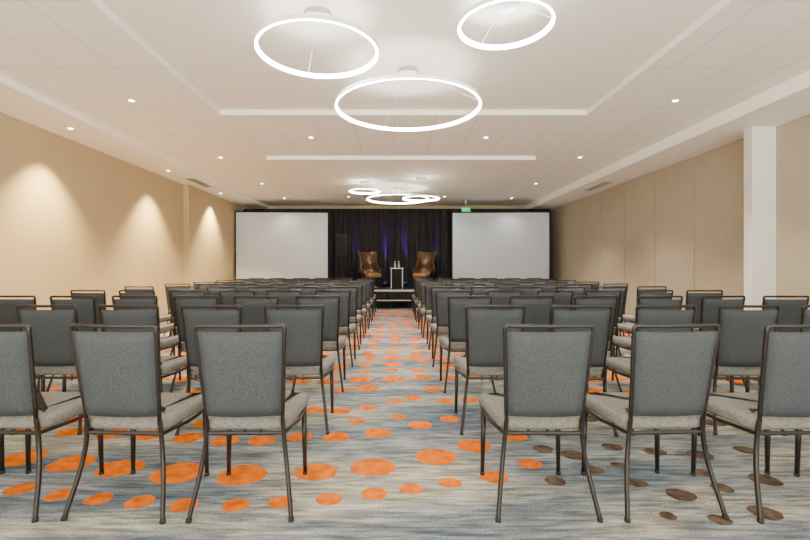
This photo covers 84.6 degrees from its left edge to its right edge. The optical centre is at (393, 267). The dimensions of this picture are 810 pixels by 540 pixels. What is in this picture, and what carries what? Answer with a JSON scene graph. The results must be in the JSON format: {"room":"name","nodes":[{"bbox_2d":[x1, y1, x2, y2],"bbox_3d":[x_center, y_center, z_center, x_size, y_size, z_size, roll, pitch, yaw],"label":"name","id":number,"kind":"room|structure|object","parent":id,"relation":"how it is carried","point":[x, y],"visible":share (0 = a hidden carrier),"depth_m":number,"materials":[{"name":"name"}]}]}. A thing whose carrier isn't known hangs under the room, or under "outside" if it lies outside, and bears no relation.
{"room":"conference hall","nodes":[
{"label":"conference hall","id":0,"kind":"room"},
{"bbox_2d":[0,112,247,313],"bbox_3d":[-5.430,-0.457,6.350,0.540,3.286,18.700,0,0,0],"label":"wall","id":1,"kind":"structure","parent":0,"point":[74,215],"depth_m":7.85,"materials":[{"name":"paint"}]},
{"bbox_2d":[0,73,267,207],"bbox_3d":[-5.075,-2.160,6.350,1.250,0.120,18.700,0,0,0],"label":"soffit","id":2,"kind":"structure","parent":1,"relation":"attached to","point":[19,101],"depth_m":7.08,"materials":[{"name":"white paint"}]},
{"bbox_2d":[185,178,213,187],"bbox_3d":[-4.780,-2.094,11.000,0.200,0.012,1.200,0,0,0],"label":"air vent","id":3,"kind":"object","parent":2,"relation":"in","point":[194,180],"visible":1,"depth_m":10.91,"materials":[{"name":"grey metal"}]},
{"bbox_2d":[248,206,524,208],"bbox_3d":[-0.025,-0.607,15.750,11.350,3.586,0.100,0,0,0],"label":"wall","id":4,"kind":"structure","parent":0,"point":[269,207],"depth_m":15.70,"materials":[{"name":"paint"}]},
{"bbox_2d":[0,0,809,205],"bbox_3d":[0.085,-2.237,6.350,9.070,0.075,18.700,0,0,0],"label":"ceiling","id":5,"kind":"structure","parent":0,"point":[599,87],"depth_m":5.17,"materials":[{"name":"paint"}]},
{"bbox_2d":[254,6,378,78],"bbox_3d":[-0.680,-2.099,3.980,1.090,0.351,1.090,0,0,0],"label":"ring pendant light","id":6,"kind":"object","parent":5,"relation":"hanging from","point":[316,15],"visible":1,"depth_m":3.87,"materials":[{"name":"silver metal"}]},
{"bbox_2d":[267,156,535,194],"bbox_3d":[0.140,-2.167,10.820,5.280,0.085,4.160,0,0,0],"label":"ceiling panel","id":7,"kind":"object","parent":5,"relation":"attached to","point":[315,175],"depth_m":9.90,"materials":[{"name":"paint"}]},
{"bbox_2d":[349,181,380,193],"bbox_3d":[-0.720,-2.002,10.950,0.780,0.245,0.780,0,0,0],"label":"ring pendant light","id":8,"kind":"object","parent":7,"relation":"hanging from","point":[361,182],"visible":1,"depth_m":10.86,"materials":[{"name":"silver metal"}]},
{"bbox_2d":[349,189,379,193],"bbox_3d":[-0.720,-1.897,10.950,0.770,0.033,0.770,0,0,0],"label":"diffuser","id":9,"kind":"object","parent":8,"relation":"attached to","point":[378,191],"depth_m":11.21,"materials":[{"name":"white plastic"}]},
{"bbox_2d":[366,188,428,203],"bbox_3d":[0.100,-1.978,11.900,1.670,0.295,1.670,0,0,0],"label":"ring pendant light","id":10,"kind":"object","parent":7,"relation":"hanging from","point":[394,189],"visible":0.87,"depth_m":11.79,"materials":[{"name":"silver metal"}]},
{"bbox_2d":[367,194,428,203],"bbox_3d":[0.100,-1.847,11.900,1.660,0.033,1.660,0,0,0],"label":"diffuser","id":11,"kind":"object","parent":10,"relation":"attached to","point":[375,194],"depth_m":12.19,"materials":[{"name":"white plastic"}]},
{"bbox_2d":[402,177,439,201],"bbox_3d":[0.640,-1.877,10.500,0.880,0.495,0.880,0,0,0],"label":"ring pendant light","id":12,"kind":"object","parent":7,"relation":"hanging from","point":[417,178],"visible":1,"depth_m":10.42,"materials":[{"name":"silver metal"}]},
{"bbox_2d":[403,196,439,201],"bbox_3d":[0.640,-1.647,10.500,0.870,0.033,0.870,0,0,0],"label":"diffuser","id":13,"kind":"object","parent":12,"relation":"attached to","point":[438,197],"depth_m":10.77,"materials":[{"name":"white plastic"}]},
{"bbox_2d":[335,66,481,130],"bbox_3d":[0.160,-2.052,5.120,1.670,0.446,1.670,0,0,0],"label":"ring pendant light","id":14,"kind":"object","parent":5,"relation":"hanging from","point":[404,72],"visible":1,"depth_m":4.89,"materials":[{"name":"silver metal"}]},
{"bbox_2d":[457,0,555,49],"bbox_3d":[0.950,-2.167,3.800,0.810,0.216,0.810,0,0,0],"label":"ring pendant light","id":15,"kind":"object","parent":5,"relation":"hanging from","point":[497,6],"visible":1,"depth_m":3.82,"materials":[{"name":"silver metal"}]},
{"bbox_2d":[0,308,809,539],"bbox_3d":[-0.025,1.185,6.350,11.350,0.002,18.700,0,0,0],"label":"floor","id":16,"kind":"structure","parent":0,"point":[394,462],"depth_m":2.51,"materials":[{"name":"carpet"}]},
{"bbox_2d":[0,428,4,473],"bbox_3d":[-2.474,0.725,2.340,0.505,0.928,0.550,0,0,-1],"label":"banquet chair","id":17,"kind":"object","parent":16,"relation":"on","point":[2,450],"visible":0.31,"depth_m":2.56,"materials":[{"name":"brown metal"}]},
{"bbox_2d":[0,295,73,391],"bbox_3d":[-3.636,0.725,4.499,0.505,0.928,0.550,0,0,0],"label":"banquet chair","id":18,"kind":"object","parent":16,"relation":"on","point":[8,315],"visible":0.2,"depth_m":4.24,"materials":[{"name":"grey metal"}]},
{"bbox_2d":[12,305,82,434],"bbox_3d":[-2.480,0.725,3.421,0.505,0.928,0.550,0,0,0],"label":"banquet chair","id":19,"kind":"object","parent":16,"relation":"on","point":[52,347],"visible":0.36,"depth_m":3.18,"materials":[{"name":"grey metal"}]},
{"bbox_2d":[0,324,103,522],"bbox_3d":[-1.906,0.725,2.340,0.505,0.928,0.550,0,0,2],"label":"banquet chair","id":20,"kind":"object","parent":16,"relation":"on","point":[22,406],"visible":0.92,"depth_m":2.13,"materials":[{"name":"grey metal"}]},
{"bbox_2d":[46,295,96,391],"bbox_3d":[-3.055,0.725,4.475,0.505,0.928,0.550,0,0,0],"label":"banquet chair","id":21,"kind":"object","parent":16,"relation":"on","point":[86,308],"visible":0.22,"depth_m":4.22,"materials":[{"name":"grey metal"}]},
{"bbox_2d":[70,290,106,331],"bbox_3d":[-3.647,0.725,5.564,0.505,0.928,0.550,0,0,2],"label":"banquet chair","id":22,"kind":"object","parent":16,"relation":"on","point":[100,297],"visible":0.16,"depth_m":5.30,"materials":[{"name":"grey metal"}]},
{"bbox_2d":[60,324,208,524],"bbox_3d":[-1.299,0.725,2.330,0.505,0.928,0.550,0,0,3],"label":"banquet chair","id":23,"kind":"object","parent":16,"relation":"on","point":[118,373],"visible":0.95,"depth_m":2.10,"materials":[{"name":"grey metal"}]},
{"bbox_2d":[92,305,190,434],"bbox_3d":[-1.891,0.725,3.417,0.505,0.928,0.550,0,0,0],"label":"banquet chair","id":24,"kind":"object","parent":16,"relation":"on","point":[168,364],"visible":0.34,"depth_m":3.16,"materials":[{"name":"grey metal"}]},
{"bbox_2d":[112,295,180,379],"bbox_3d":[-2.487,0.725,4.502,0.505,0.928,0.550,0,0,-2],"label":"banquet chair","id":25,"kind":"object","parent":16,"relation":"on","point":[165,341],"visible":0.23,"depth_m":4.25,"materials":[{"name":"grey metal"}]},
{"bbox_2d":[119,290,174,355],"bbox_3d":[-3.076,0.725,5.567,0.505,0.928,0.550,0,0,-1],"label":"banquet chair","id":26,"kind":"object","parent":16,"relation":"on","point":[164,327],"visible":0.22,"depth_m":5.31,"materials":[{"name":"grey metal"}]},
{"bbox_2d":[124,286,172,335],"bbox_3d":[-3.654,0.719,6.641,0.498,0.916,0.550,0,0,2],"label":"banquet chair","id":27,"kind":"object","parent":16,"relation":"on","point":[163,317],"visible":0.19,"depth_m":6.39,"materials":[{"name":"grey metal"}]},
{"bbox_2d":[163,284,189,335],"bbox_3d":[-3.641,0.719,7.734,0.498,0.916,0.550,0,0,0],"label":"banquet chair","id":28,"kind":"object","parent":16,"relation":"on","point":[166,291],"visible":0.24,"depth_m":7.49,"materials":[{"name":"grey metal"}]},
{"bbox_2d":[165,286,196,349],"bbox_3d":[-3.051,0.719,6.651,0.498,0.916,0.550,0,0,-1],"label":"banquet chair","id":29,"kind":"object","parent":16,"relation":"on","point":[168,287],"visible":0.25,"depth_m":6.39,"materials":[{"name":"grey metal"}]},
{"bbox_2d":[170,290,205,355],"bbox_3d":[-2.467,0.725,5.563,0.505,0.928,0.550,0,0,-1],"label":"banquet chair","id":30,"kind":"object","parent":16,"relation":"on","point":[172,295],"visible":0.27,"depth_m":5.31,"materials":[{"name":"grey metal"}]},
{"bbox_2d":[169,295,217,392],"bbox_3d":[-1.887,0.725,4.489,0.505,0.928,0.550,0,0,1],"label":"banquet chair","id":31,"kind":"object","parent":16,"relation":"on","point":[178,303],"visible":0.42,"depth_m":4.23,"materials":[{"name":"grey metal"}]},
{"bbox_2d":[175,305,246,435],"bbox_3d":[-1.309,0.725,3.413,0.505,0.928,0.550,0,0,-2],"label":"banquet chair","id":32,"kind":"object","parent":16,"relation":"on","point":[190,318],"visible":0.42,"depth_m":3.16,"materials":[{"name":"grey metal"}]},
{"bbox_2d":[198,284,223,298],"bbox_3d":[-3.074,0.719,7.721,0.498,0.916,0.550,0,0,0],"label":"banquet chair","id":33,"kind":"object","parent":16,"relation":"on","point":[199,287],"visible":0.1,"depth_m":7.46,"materials":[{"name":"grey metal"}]},
{"bbox_2d":[207,286,235,309],"bbox_3d":[-2.482,0.719,6.667,0.498,0.916,0.550,0,0,1],"label":"banquet chair","id":34,"kind":"object","parent":16,"relation":"on","point":[209,291],"visible":0.12,"depth_m":6.40,"materials":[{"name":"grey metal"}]},
{"bbox_2d":[223,282,245,288],"bbox_3d":[-3.074,0.719,8.815,0.498,0.916,0.550,0,0,-1],"label":"banquet chair","id":35,"kind":"object","parent":16,"relation":"on","point":[224,283],"visible":0.14,"depth_m":8.55,"materials":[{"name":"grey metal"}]},
{"bbox_2d":[218,290,254,309],"bbox_3d":[-1.888,0.725,5.564,0.505,0.928,0.550,0,0,-2],"label":"banquet chair","id":36,"kind":"object","parent":16,"relation":"on","point":[224,298],"visible":0.12,"depth_m":5.30,"materials":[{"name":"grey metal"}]},
{"bbox_2d":[233,284,258,292],"bbox_3d":[-2.477,0.719,7.715,0.498,0.916,0.550,0,0,2],"label":"banquet chair","id":37,"kind":"object","parent":16,"relation":"on","point":[237,287],"visible":0.16,"depth_m":7.45,"materials":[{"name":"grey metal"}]},
{"bbox_2d":[185,324,308,523],"bbox_3d":[-0.725,0.725,2.330,0.505,0.928,0.550,0,0,-1],"label":"banquet chair","id":38,"kind":"object","parent":16,"relation":"on","point":[242,375],"visible":1,"depth_m":2.10,"materials":[{"name":"fabric"}]},
{"bbox_2d":[233,295,290,379],"bbox_3d":[-1.317,0.725,4.480,0.505,0.928,0.550,0,0,-1],"label":"banquet chair","id":39,"kind":"object","parent":16,"relation":"on","point":[252,309],"visible":0.2,"depth_m":4.22,"materials":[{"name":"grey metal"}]},
{"bbox_2d":[248,286,277,298],"bbox_3d":[-1.897,0.719,6.661,0.498,0.916,0.550,0,0,-2],"label":"banquet chair","id":40,"kind":"object","parent":16,"relation":"on","point":[258,292],"visible":0.17,"depth_m":6.39,"materials":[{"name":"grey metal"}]},
{"bbox_2d":[254,282,275,288],"bbox_3d":[-2.482,0.719,8.828,0.498,0.916,0.550,0,0,1],"label":"banquet chair","id":41,"kind":"object","parent":16,"relation":"on","point":[258,283],"visible":0.15,"depth_m":8.56,"materials":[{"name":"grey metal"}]},
{"bbox_2d":[235,211,328,278],"bbox_3d":[-3.626,-0.324,14.440,2.994,3.020,0.730,0,0,-3],"label":"projection screen","id":42,"kind":"object","parent":16,"relation":"on","point":[268,244],"visible":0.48,"depth_m":14.42,"materials":[{"name":"fabric"}]},
{"bbox_2d":[270,284,294,292],"bbox_3d":[-1.886,0.719,7.738,0.498,0.916,0.550,0,0,-2],"label":"banquet chair","id":43,"kind":"object","parent":16,"relation":"on","point":[279,287],"visible":0.13,"depth_m":7.47,"materials":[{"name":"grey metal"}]},
{"bbox_2d":[266,290,301,309],"bbox_3d":[-1.312,0.725,5.583,0.505,0.928,0.550,0,0,2],"label":"banquet chair","id":44,"kind":"object","parent":16,"relation":"on","point":[284,298],"visible":0.14,"depth_m":5.32,"materials":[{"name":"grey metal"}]},
{"bbox_2d":[259,305,334,434],"bbox_3d":[-0.718,0.725,3.416,0.505,0.928,0.550,0,0,-1],"label":"banquet chair","id":45,"kind":"object","parent":16,"relation":"on","point":[305,328],"visible":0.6,"depth_m":3.18,"materials":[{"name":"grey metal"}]},
{"bbox_2d":[288,286,317,298],"bbox_3d":[-1.303,0.719,6.646,0.498,0.916,0.550,0,0,0],"label":"banquet chair","id":46,"kind":"object","parent":16,"relation":"on","point":[304,291],"visible":0.13,"depth_m":6.38,"materials":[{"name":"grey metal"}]},
{"bbox_2d":[303,284,328,292],"bbox_3d":[-1.316,0.719,7.724,0.498,0.916,0.550,0,0,-2],"label":"banquet chair","id":47,"kind":"object","parent":16,"relation":"on","point":[319,287],"visible":0.18,"depth_m":7.46,"materials":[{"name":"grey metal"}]},
{"bbox_2d":[291,295,345,391],"bbox_3d":[-0.737,0.725,4.506,0.505,0.928,0.550,0,0,-2],"label":"banquet chair","id":48,"kind":"object","parent":16,"relation":"on","point":[332,341],"visible":0.57,"depth_m":4.27,"materials":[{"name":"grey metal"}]},
{"bbox_2d":[315,290,355,366],"bbox_3d":[-0.730,0.725,5.573,0.505,0.928,0.550,0,0,1],"label":"banquet chair","id":49,"kind":"object","parent":16,"relation":"on","point":[345,327],"visible":0.55,"depth_m":5.34,"materials":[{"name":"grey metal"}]},
{"bbox_2d":[328,286,361,349],"bbox_3d":[-0.733,0.719,6.644,0.498,0.916,0.550,0,0,1],"label":"banquet chair","id":50,"kind":"object","parent":16,"relation":"on","point":[355,318],"visible":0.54,"depth_m":6.41,"materials":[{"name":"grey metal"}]},
{"bbox_2d":[337,284,366,337],"bbox_3d":[-0.730,0.719,7.720,0.498,0.916,0.550,0,0,1],"label":"banquet chair","id":51,"kind":"object","parent":16,"relation":"on","point":[360,310],"visible":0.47,"depth_m":7.49,"materials":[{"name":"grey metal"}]},
{"bbox_2d":[345,282,369,328],"bbox_3d":[-0.720,0.719,8.802,0.498,0.916,0.550,0,0,1],"label":"banquet chair","id":52,"kind":"object","parent":16,"relation":"on","point":[365,304],"visible":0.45,"depth_m":8.57,"materials":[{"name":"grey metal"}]},
{"bbox_2d":[351,280,372,321],"bbox_3d":[-0.716,0.719,9.898,0.498,0.916,0.550,0,0,2],"label":"banquet chair","id":53,"kind":"object","parent":16,"relation":"on","point":[369,301],"visible":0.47,"depth_m":9.66,"materials":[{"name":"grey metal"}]},
{"bbox_2d":[356,279,374,316],"bbox_3d":[-0.716,0.719,10.982,0.498,0.916,0.550,0,0,-2],"label":"banquet chair","id":54,"kind":"object","parent":16,"relation":"on","point":[371,280],"visible":0.39,"depth_m":10.75,"materials":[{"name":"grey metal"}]},
{"bbox_2d":[370,287,417,307],"bbox_3d":[-0.100,0.916,14.125,3.700,0.540,1.850,0,0,0],"label":"stage platform","id":55,"kind":"object","parent":16,"relation":"on","point":[381,292],"visible":0.16,"depth_m":13.24,"materials":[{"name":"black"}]},
{"bbox_2d":[357,251,380,287],"bbox_3d":[-0.781,0.049,14.043,0.728,1.188,0.766,0,0,-36],"label":"wingback chair","id":56,"kind":"object","parent":55,"relation":"on","point":[368,268],"visible":0.95,"depth_m":14.23,"materials":[{"name":"brown leather"}]},
{"bbox_2d":[362,273,380,277],"bbox_3d":[-0.700,0.231,13.931,0.460,0.150,0.490,0,0,-36],"label":"seat cushion","id":57,"kind":"object","parent":56,"relation":"on","point":[366,275],"depth_m":13.75,"materials":[{"name":"brown leather"}]},
{"bbox_2d":[390,268,403,288],"bbox_3d":[0.090,0.321,13.950,0.420,0.650,0.400,0,0,0],"label":"side table","id":58,"kind":"object","parent":55,"relation":"on","point":[396,273],"visible":1,"depth_m":13.80,"materials":[{"name":"grey wood"}]},
{"bbox_2d":[413,251,436,277],"bbox_3d":[0.981,0.049,14.043,0.728,1.188,0.766,0,0,36],"label":"wingback chair","id":59,"kind":"object","parent":55,"relation":"on","point":[425,267],"visible":0.94,"depth_m":14.24,"materials":[{"name":"brown leather"}]},
{"bbox_2d":[413,273,430,277],"bbox_3d":[0.900,0.231,13.931,0.460,0.150,0.490,0,0,36],"label":"seat cushion","id":60,"kind":"object","parent":59,"relation":"on","point":[416,275],"depth_m":13.74,"materials":[{"name":"brown leather"}]},
{"bbox_3d":[-1.620,0.143,13.969,0.508,0.995,0.446,0,0,0],"label":"tripod stand","id":61,"kind":"object","parent":55,"relation":"on","visible":0},
{"bbox_2d":[336,235,347,256],"bbox_3d":[-1.620,-0.694,13.896,0.340,0.680,0.308,0,0,0],"label":"loudspeaker","id":62,"kind":"object","parent":61,"relation":"on","point":[341,240],"visible":1,"depth_m":13.74,"materials":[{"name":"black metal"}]},
{"bbox_2d":[377,299,410,308],"bbox_3d":[0.000,1.056,13.014,1.000,0.260,0.352,0,0,0],"label":"step","id":63,"kind":"structure","parent":16,"relation":"on","point":[378,300],"depth_m":12.87,"materials":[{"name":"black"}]},
{"bbox_2d":[244,209,550,286],"bbox_3d":[0.110,-0.419,15.227,10.480,3.210,0.226,0,0,0],"label":"curtain","id":64,"kind":"object","parent":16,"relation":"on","point":[396,235],"visible":0.4,"depth_m":15.19,"materials":[{"name":"black fabric"}]},
{"bbox_2d":[413,279,432,316],"bbox_3d":[0.721,0.719,10.978,0.498,0.916,0.550,0,0,0],"label":"banquet chair","id":65,"kind":"object","parent":16,"relation":"on","point":[416,280],"visible":0.39,"depth_m":10.74,"materials":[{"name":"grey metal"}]},
{"bbox_2d":[415,280,436,321],"bbox_3d":[0.714,0.719,9.883,0.498,0.916,0.550,0,0,-2],"label":"banquet chair","id":66,"kind":"object","parent":16,"relation":"on","point":[417,301],"visible":0.35,"depth_m":9.65,"materials":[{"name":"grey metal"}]},
{"bbox_2d":[418,282,441,328],"bbox_3d":[0.714,0.719,8.797,0.498,0.916,0.550,0,0,1],"label":"banquet chair","id":67,"kind":"object","parent":16,"relation":"on","point":[422,295],"visible":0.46,"depth_m":8.57,"materials":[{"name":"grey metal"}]},
{"bbox_2d":[421,283,449,337],"bbox_3d":[0.718,0.719,7.750,0.498,0.916,0.550,0,0,-1],"label":"banquet chair","id":68,"kind":"object","parent":16,"relation":"on","point":[427,289],"visible":0.43,"depth_m":7.52,"materials":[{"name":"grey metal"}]},
{"bbox_2d":[426,286,462,349],"bbox_3d":[0.736,0.719,6.645,0.498,0.916,0.550,0,0,-1],"label":"banquet chair","id":69,"kind":"object","parent":16,"relation":"on","point":[431,318],"visible":0.44,"depth_m":6.41,"materials":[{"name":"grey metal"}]},
{"bbox_2d":[431,290,470,366],"bbox_3d":[0.714,0.725,5.573,0.505,0.928,0.550,0,0,2],"label":"banquet chair","id":70,"kind":"object","parent":16,"relation":"on","point":[440,327],"visible":0.48,"depth_m":5.34,"materials":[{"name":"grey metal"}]},
{"bbox_2d":[439,296,495,392],"bbox_3d":[0.716,0.725,4.473,0.505,0.928,0.550,0,0,-1],"label":"banquet chair","id":71,"kind":"object","parent":16,"relation":"on","point":[456,338],"visible":0.59,"depth_m":4.24,"materials":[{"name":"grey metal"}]},
{"bbox_2d":[461,284,485,292],"bbox_3d":[1.321,0.719,7.712,0.498,0.916,0.550,0,0,-2],"label":"banquet chair","id":72,"kind":"object","parent":16,"relation":"on","point":[462,287],"visible":0.12,"depth_m":7.45,"materials":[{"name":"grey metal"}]},
{"bbox_2d":[470,286,500,298],"bbox_3d":[1.323,0.719,6.651,0.498,0.916,0.550,0,0,2],"label":"banquet chair","id":73,"kind":"object","parent":16,"relation":"on","point":[474,292],"visible":0.19,"depth_m":6.39,"materials":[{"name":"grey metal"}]},
{"bbox_2d":[454,305,530,435],"bbox_3d":[0.722,0.725,3.407,0.505,0.928,0.550,0,0,1],"label":"banquet chair","id":74,"kind":"object","parent":16,"relation":"on","point":[483,328],"visible":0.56,"depth_m":3.17,"materials":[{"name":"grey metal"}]},
{"bbox_2d":[452,211,549,281],"bbox_3d":[3.466,-0.324,14.465,3.172,3.020,0.730,0,0,2],"label":"projection screen","id":75,"kind":"object","parent":16,"relation":"on","point":[488,244],"visible":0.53,"depth_m":14.45,"materials":[{"name":"fabric"}]},
{"bbox_2d":[487,290,522,309],"bbox_3d":[1.320,0.725,5.575,0.505,0.928,0.550,0,0,-2],"label":"banquet chair","id":76,"kind":"object","parent":16,"relation":"on","point":[497,298],"visible":0.18,"depth_m":5.31,"materials":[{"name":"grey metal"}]},
{"bbox_2d":[494,283,519,292],"bbox_3d":[1.917,0.719,7.744,0.498,0.916,0.550,0,0,2],"label":"banquet chair","id":77,"kind":"object","parent":16,"relation":"on","point":[502,287],"visible":0.09,"depth_m":7.48,"materials":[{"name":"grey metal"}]},
{"bbox_2d":[512,282,534,288],"bbox_3d":[2.511,0.719,8.823,0.498,0.916,0.550,0,0,2],"label":"banquet chair","id":78,"kind":"object","parent":16,"relation":"on","point":[520,283],"visible":0.17,"depth_m":8.56,"materials":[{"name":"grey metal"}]},
{"bbox_2d":[496,295,553,376],"bbox_3d":[1.313,0.725,4.503,0.505,0.928,0.550,0,0,-1],"label":"banquet chair","id":79,"kind":"object","parent":16,"relation":"on","point":[538,311],"visible":0.26,"depth_m":4.25,"materials":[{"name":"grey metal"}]},
{"bbox_2d":[513,286,541,298],"bbox_3d":[1.916,0.719,6.644,0.498,0.916,0.550,0,0,-1],"label":"banquet chair","id":80,"kind":"object","parent":16,"relation":"on","point":[525,291],"visible":0.16,"depth_m":6.38,"materials":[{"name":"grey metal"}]},
{"bbox_2d":[479,324,602,522],"bbox_3d":[0.725,0.725,2.330,0.505,0.928,0.550,0,0,0],"label":"banquet chair","id":81,"kind":"object","parent":16,"relation":"on","point":[546,374],"visible":1,"depth_m":2.10,"materials":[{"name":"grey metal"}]},
{"bbox_2d":[532,284,557,292],"bbox_3d":[2.530,0.719,7.724,0.498,0.916,0.550,0,0,-2],"label":"banquet chair","id":82,"kind":"object","parent":16,"relation":"on","point":[543,287],"visible":0.14,"depth_m":7.46,"materials":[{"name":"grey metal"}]},
{"bbox_2d":[537,290,572,331],"bbox_3d":[1.926,0.725,5.560,0.505,0.928,0.550,0,0,0],"label":"banquet chair","id":83,"kind":"object","parent":16,"relation":"on","point":[559,298],"visible":0.2,"depth_m":5.30,"materials":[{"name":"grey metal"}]},
{"bbox_2d":[556,286,584,309],"bbox_3d":[2.527,0.719,6.630,0.498,0.916,0.550,0,0,-1],"label":"banquet chair","id":84,"kind":"object","parent":16,"relation":"on","point":[575,291],"visible":0.12,"depth_m":6.37,"materials":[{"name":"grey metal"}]},
{"bbox_2d":[566,284,591,298],"bbox_3d":[3.119,0.719,7.714,0.498,0.916,0.550,0,0,2],"label":"banquet chair","id":85,"kind":"object","parent":16,"relation":"on","point":[586,287],"visible":0.13,"depth_m":7.45,"materials":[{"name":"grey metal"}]},
{"bbox_2d":[546,305,617,436],"bbox_3d":[1.337,0.725,3.394,0.505,0.928,0.550,0,0,2],"label":"banquet chair","id":86,"kind":"object","parent":16,"relation":"on","point":[601,319],"visible":0.39,"depth_m":3.14,"materials":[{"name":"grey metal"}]},
{"bbox_2d":[577,282,598,292],"bbox_3d":[3.732,0.719,8.795,0.498,0.916,0.550,0,0,1],"label":"banquet chair","id":87,"kind":"object","parent":16,"relation":"on","point":[594,286],"visible":0.19,"depth_m":8.53,"materials":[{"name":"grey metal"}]},
{"bbox_2d":[574,295,621,391],"bbox_3d":[1.925,0.725,4.506,0.505,0.928,0.550,0,0,-2],"label":"banquet chair","id":88,"kind":"object","parent":16,"relation":"on","point":[613,302],"visible":0.28,"depth_m":4.25,"materials":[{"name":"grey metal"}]},
{"bbox_2d":[585,290,621,355],"bbox_3d":[2.518,0.725,5.582,0.505,0.928,0.550,0,0,2],"label":"banquet chair","id":89,"kind":"object","parent":16,"relation":"on","point":[586,293],"visible":0.27,"depth_m":5.33,"materials":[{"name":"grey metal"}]},
{"bbox_2d":[596,286,627,347],"bbox_3d":[3.123,0.719,6.633,0.498,0.916,0.550,0,0,1],"label":"banquet chair","id":90,"kind":"object","parent":16,"relation":"on","point":[620,320],"visible":0.32,"depth_m":6.38,"materials":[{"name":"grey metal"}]},
{"bbox_2d":[603,283,629,335],"bbox_3d":[3.734,0.719,7.749,0.498,0.916,0.550,0,0,-1],"label":"banquet chair","id":91,"kind":"object","parent":16,"relation":"on","point":[625,283],"visible":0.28,"depth_m":7.50,"materials":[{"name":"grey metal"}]},
{"bbox_2d":[619,286,666,335],"bbox_3d":[3.717,0.719,6.663,0.498,0.916,0.550,0,0,0],"label":"banquet chair","id":92,"kind":"object","parent":16,"relation":"on","point":[630,318],"visible":0.16,"depth_m":6.43,"materials":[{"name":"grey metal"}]},
{"bbox_2d":[616,290,672,355],"bbox_3d":[3.119,0.725,5.568,0.505,0.928,0.550,0,0,-2],"label":"banquet chair","id":93,"kind":"object","parent":16,"relation":"on","point":[626,327],"visible":0.19,"depth_m":5.32,"materials":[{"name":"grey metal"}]},
{"bbox_2d":[611,296,682,380],"bbox_3d":[2.528,0.725,4.474,0.505,0.928,0.550,0,0,0],"label":"banquet chair","id":94,"kind":"object","parent":16,"relation":"on","point":[625,341],"visible":0.2,"depth_m":4.22,"materials":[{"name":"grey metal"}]},
{"bbox_2d":[603,305,699,435],"bbox_3d":[1.931,0.725,3.406,0.505,0.928,0.550,0,0,0],"label":"banquet chair","id":95,"kind":"object","parent":16,"relation":"on","point":[620,363],"visible":0.19,"depth_m":3.15,"materials":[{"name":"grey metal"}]},
{"bbox_2d":[581,323,729,522],"bbox_3d":[1.316,0.725,2.340,0.505,0.928,0.550,0,0,-3],"label":"banquet chair","id":96,"kind":"object","parent":16,"relation":"on","point":[671,373],"visible":0.92,"depth_m":2.11,"materials":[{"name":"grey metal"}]},
{"bbox_2d":[685,290,722,330],"bbox_3d":[3.715,0.725,5.558,0.505,0.928,0.550,0,0,2],"label":"banquet chair","id":97,"kind":"object","parent":16,"relation":"on","point":[691,298],"visible":0.2,"depth_m":5.30,"materials":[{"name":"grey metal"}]},
{"bbox_2d":[699,295,745,385],"bbox_3d":[3.123,0.725,4.480,0.505,0.928,0.550,0,0,-2],"label":"banquet chair","id":98,"kind":"object","parent":16,"relation":"on","point":[709,307],"visible":0.17,"depth_m":4.22,"materials":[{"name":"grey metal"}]},
{"bbox_2d":[712,305,786,435],"bbox_3d":[2.527,0.725,3.405,0.505,0.928,0.550,0,0,1],"label":"banquet chair","id":99,"kind":"object","parent":16,"relation":"on","point":[739,352],"visible":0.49,"depth_m":3.17,"materials":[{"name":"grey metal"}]},
{"bbox_2d":[690,324,809,523],"bbox_3d":[1.938,0.725,2.330,0.505,0.928,0.550,0,0,-2],"label":"banquet chair","id":100,"kind":"object","parent":16,"relation":"on","point":[782,401],"visible":0.91,"depth_m":2.11,"materials":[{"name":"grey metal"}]},
{"bbox_2d":[725,295,809,382],"bbox_3d":[3.731,0.725,4.475,0.505,0.928,0.550,0,0,1],"label":"banquet chair","id":101,"kind":"object","parent":16,"relation":"on","point":[790,312],"visible":0.24,"depth_m":4.22,"materials":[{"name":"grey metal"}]},
{"bbox_2d":[745,305,809,392],"bbox_3d":[3.112,0.725,3.425,0.505,0.928,0.550,0,0,-2],"label":"banquet chair","id":102,"kind":"object","parent":16,"relation":"on","point":[805,314],"visible":0.09,"depth_m":3.18,"materials":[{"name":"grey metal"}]},
{"bbox_2d":[794,429,801,476],"bbox_3d":[2.517,0.725,2.314,0.505,0.928,0.550,0,0,-1],"label":"chair leg","id":103,"kind":"object","parent":16,"relation":"on","point":[798,438],"visible":0.34,"depth_m":2.52,"materials":[{"name":"brown metal"}]},
{"bbox_2d":[583,182,611,190],"bbox_3d":[5.030,-2.014,11.000,0.200,0.012,1.200,0,0,0],"label":"air vent","id":104,"kind":"object","parent":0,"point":[603,183],"visible":1,"depth_m":10.99,"materials":[{"name":"grey metal"}]},
{"bbox_2d":[550,115,809,313],"bbox_3d":[5.550,-0.417,6.350,0.200,3.206,18.700,0,0,0],"label":"wall","id":105,"kind":"structure","parent":0,"point":[679,227],"depth_m":8.23,"materials":[{"name":"paint"}]},
{"bbox_2d":[525,70,809,209],"bbox_3d":[5.135,-2.120,6.350,1.030,0.200,18.700,0,0,0],"label":"soffit","id":106,"kind":"structure","parent":105,"relation":"attached to","point":[788,101],"depth_m":7.05,"materials":[{"name":"white paint"}]},
{"bbox_2d":[744,126,776,309],"bbox_3d":[5.290,-0.417,6.425,0.360,3.206,0.150,0,0,0],"label":"column","id":107,"kind":"structure","parent":105,"relation":"attached to","point":[759,141],"depth_m":6.35,"materials":[{"name":"paint"}]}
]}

